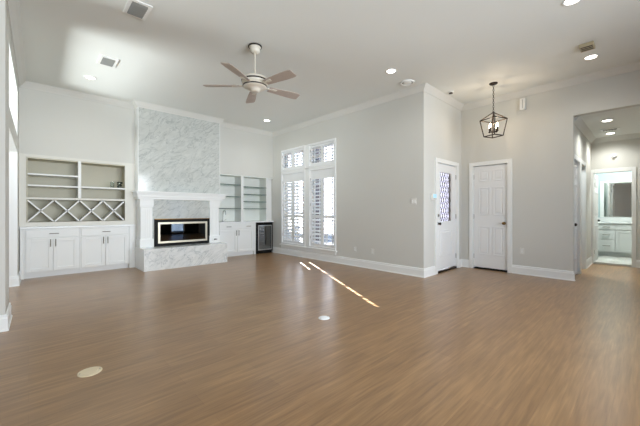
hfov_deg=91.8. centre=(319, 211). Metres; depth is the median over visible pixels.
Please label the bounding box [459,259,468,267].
baseboard
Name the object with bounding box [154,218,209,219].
hood
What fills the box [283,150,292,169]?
shutter leaf
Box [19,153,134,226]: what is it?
bookcase
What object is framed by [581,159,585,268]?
door
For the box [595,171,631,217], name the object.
wall
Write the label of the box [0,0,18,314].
wall
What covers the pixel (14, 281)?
baseboard
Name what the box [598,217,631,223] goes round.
countertop
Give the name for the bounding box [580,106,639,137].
ceiling
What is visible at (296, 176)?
shutter leaf
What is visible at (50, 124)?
wall
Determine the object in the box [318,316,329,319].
floor outlet cover
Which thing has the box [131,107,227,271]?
fireplace
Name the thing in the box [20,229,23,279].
filler panel
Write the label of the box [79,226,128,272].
base cabinet
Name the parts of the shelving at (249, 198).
panel, panel, frame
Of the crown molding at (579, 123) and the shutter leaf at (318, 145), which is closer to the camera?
the crown molding at (579, 123)
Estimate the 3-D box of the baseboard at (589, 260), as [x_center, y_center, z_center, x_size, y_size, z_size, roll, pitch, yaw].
[5.418,1.081,6.315,1.706,0.158,0.051,0,0,-43]
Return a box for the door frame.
[591,167,635,267]
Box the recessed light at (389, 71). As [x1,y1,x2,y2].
[385,69,396,73]
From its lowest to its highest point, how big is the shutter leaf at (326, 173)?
1.814 m
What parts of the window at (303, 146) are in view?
pane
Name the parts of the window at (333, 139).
sash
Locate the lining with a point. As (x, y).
(12, 82)
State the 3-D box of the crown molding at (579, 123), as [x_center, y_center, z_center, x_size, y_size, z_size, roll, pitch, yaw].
[5.612,-1.542,5.578,2.380,0.095,1.340,0,0,-43]
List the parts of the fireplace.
glass door, glass door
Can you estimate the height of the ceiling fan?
0.613 m
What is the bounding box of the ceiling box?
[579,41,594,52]
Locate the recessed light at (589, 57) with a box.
[583,54,598,59]
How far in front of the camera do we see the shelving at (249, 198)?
8.48 m
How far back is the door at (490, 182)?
6.08 m
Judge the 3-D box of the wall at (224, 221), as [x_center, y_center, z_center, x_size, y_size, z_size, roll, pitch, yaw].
[-3.443,0.060,7.352,5.305,2.200,0.050,0,0,-43]
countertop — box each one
[19,224,134,228]
[219,221,273,222]
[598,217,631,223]
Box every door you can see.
[435,157,458,273]
[469,158,511,272]
[574,154,580,274]
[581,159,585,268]
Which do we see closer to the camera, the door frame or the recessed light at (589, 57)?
the recessed light at (589, 57)
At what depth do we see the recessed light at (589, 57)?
4.40 m
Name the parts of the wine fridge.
trim, glass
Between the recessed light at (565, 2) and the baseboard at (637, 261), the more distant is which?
the baseboard at (637, 261)
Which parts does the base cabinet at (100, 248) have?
door, drawer, door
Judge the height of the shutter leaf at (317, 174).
1.814 m
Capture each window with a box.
[281,145,304,171]
[281,170,304,246]
[308,138,335,167]
[308,165,335,250]
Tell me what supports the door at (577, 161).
in the wall at (582, 146)
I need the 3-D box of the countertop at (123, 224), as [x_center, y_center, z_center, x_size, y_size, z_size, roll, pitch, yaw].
[-4.556,0.287,5.931,1.710,0.031,0.426,0,0,-43]
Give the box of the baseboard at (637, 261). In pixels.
[636,260,639,267]
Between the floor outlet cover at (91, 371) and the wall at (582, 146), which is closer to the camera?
the floor outlet cover at (91, 371)
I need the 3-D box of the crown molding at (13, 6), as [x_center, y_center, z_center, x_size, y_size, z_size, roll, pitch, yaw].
[0.711,-2.143,3.942,6.765,0.095,9.770,0,0,-43]
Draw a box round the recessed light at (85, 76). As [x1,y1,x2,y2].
[84,75,95,79]
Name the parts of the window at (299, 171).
pane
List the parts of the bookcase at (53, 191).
panel, shelf, shelf, panel, panel, shelf, panel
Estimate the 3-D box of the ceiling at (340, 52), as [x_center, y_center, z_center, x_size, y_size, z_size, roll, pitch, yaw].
[-0.617,-2.240,2.934,10.320,0.100,10.320,0,0,-43]
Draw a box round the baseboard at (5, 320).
[0,302,11,331]
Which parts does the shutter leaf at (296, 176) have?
tilt rod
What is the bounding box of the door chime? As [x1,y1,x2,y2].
[520,98,525,110]
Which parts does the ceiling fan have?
blade, blade, blade, blade, blade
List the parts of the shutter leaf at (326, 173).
tilt rod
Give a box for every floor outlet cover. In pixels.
[77,366,101,376]
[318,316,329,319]
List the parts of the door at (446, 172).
leaded glass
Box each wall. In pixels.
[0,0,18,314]
[19,87,272,247]
[19,221,224,270]
[272,91,427,268]
[428,94,460,266]
[461,70,639,280]
[574,125,590,259]
[591,138,639,259]
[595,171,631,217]
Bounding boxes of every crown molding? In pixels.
[6,0,639,136]
[574,116,639,143]
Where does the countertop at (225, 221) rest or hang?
on the base cabinet at (239, 237)
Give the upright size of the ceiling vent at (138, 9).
0.020 m
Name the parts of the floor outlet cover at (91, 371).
lid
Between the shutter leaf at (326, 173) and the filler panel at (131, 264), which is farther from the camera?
the shutter leaf at (326, 173)
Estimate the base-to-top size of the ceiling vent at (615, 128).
0.020 m
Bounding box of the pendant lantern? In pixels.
[479,82,507,137]
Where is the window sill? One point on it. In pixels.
(317, 250)
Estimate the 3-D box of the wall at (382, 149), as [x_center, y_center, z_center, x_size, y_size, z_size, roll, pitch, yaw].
[0.153,-0.515,7.274,0.172,3.350,4.990,0,0,-43]
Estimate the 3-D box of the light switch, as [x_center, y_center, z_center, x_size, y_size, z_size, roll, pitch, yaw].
[1.674,-0.172,5.540,0.011,0.115,0.110,0,0,-43]
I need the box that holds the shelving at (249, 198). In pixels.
[219,174,272,221]
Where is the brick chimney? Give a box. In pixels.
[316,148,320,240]
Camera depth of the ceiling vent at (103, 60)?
4.50 m
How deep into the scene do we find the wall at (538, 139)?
5.47 m
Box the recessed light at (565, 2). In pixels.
[562,0,580,5]
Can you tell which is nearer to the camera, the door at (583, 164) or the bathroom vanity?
the door at (583, 164)
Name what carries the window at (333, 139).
attached to the wall at (382, 149)
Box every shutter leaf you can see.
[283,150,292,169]
[283,174,292,242]
[293,148,303,167]
[293,172,303,243]
[310,144,321,164]
[310,170,321,246]
[322,141,333,163]
[322,168,333,247]
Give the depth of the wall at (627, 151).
6.51 m
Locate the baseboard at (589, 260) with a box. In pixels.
[581,256,592,273]
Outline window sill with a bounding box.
[279,244,336,254]
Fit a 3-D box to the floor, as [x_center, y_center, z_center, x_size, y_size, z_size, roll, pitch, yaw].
[0.800,1.195,4.595,14.660,0.130,10.800,0,0,-43]
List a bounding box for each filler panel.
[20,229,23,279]
[128,226,134,267]
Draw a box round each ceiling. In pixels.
[19,0,639,131]
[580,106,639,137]
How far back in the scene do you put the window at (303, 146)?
8.15 m
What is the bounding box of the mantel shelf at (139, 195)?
[131,191,227,200]
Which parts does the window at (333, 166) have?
sash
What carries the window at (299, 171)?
attached to the wall at (382, 149)
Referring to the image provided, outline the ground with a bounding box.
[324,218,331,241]
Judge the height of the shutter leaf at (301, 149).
0.474 m
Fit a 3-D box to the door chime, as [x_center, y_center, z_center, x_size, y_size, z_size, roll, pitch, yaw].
[3.701,-1.950,5.658,0.056,0.210,0.085,0,0,-43]
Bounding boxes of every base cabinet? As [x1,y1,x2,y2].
[24,227,78,278]
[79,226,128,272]
[219,222,253,256]
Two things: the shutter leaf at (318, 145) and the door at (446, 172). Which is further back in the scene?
the shutter leaf at (318, 145)
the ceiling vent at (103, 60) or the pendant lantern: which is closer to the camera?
the ceiling vent at (103, 60)
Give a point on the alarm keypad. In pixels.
(433, 196)
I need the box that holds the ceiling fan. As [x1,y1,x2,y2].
[203,43,299,102]
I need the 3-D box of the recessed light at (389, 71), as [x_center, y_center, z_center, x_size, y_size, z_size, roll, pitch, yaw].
[1.110,-2.186,4.844,0.170,0.008,0.170,0,0,-43]
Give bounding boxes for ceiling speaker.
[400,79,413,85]
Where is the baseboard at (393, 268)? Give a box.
[273,247,435,277]
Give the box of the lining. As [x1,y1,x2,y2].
[9,45,16,276]
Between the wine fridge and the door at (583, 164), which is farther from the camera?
the wine fridge
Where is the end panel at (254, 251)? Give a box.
[253,222,255,253]
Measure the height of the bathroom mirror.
0.955 m
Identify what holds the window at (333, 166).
attached to the wall at (382, 149)
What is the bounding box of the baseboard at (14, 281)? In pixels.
[9,271,20,286]
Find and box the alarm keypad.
[431,194,436,199]
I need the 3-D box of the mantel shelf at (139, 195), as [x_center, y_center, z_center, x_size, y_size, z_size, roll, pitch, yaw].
[-3.029,-0.320,6.849,1.910,0.160,0.410,0,0,-43]
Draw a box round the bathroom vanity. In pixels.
[598,217,631,257]
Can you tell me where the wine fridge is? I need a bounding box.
[256,222,272,253]
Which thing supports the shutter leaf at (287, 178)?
attached to the wall at (382, 149)
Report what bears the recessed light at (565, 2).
in the ceiling at (340, 52)
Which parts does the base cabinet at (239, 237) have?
door, drawer, door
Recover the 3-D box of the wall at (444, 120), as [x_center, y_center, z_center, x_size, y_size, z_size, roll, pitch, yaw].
[2.387,-0.515,6.060,1.420,3.350,0.160,0,0,-43]
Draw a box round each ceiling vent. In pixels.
[97,54,118,67]
[123,0,152,20]
[600,127,619,131]
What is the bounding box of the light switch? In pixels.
[411,198,416,204]
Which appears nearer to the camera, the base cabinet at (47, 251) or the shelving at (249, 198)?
the base cabinet at (47, 251)
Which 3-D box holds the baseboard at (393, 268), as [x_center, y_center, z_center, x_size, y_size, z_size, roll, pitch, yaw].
[0.392,1.081,7.192,0.436,0.158,4.596,0,0,-43]
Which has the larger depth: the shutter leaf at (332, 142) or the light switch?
the shutter leaf at (332, 142)
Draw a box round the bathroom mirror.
[600,180,631,217]
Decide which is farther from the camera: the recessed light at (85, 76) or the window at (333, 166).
the window at (333, 166)
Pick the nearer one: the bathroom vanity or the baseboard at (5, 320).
the baseboard at (5, 320)
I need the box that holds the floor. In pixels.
[0,243,639,425]
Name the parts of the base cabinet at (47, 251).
door, drawer, door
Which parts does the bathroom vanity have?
drawer, drawer, drawer, door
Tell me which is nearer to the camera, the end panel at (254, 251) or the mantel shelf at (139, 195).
the mantel shelf at (139, 195)
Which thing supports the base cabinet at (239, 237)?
on the floor

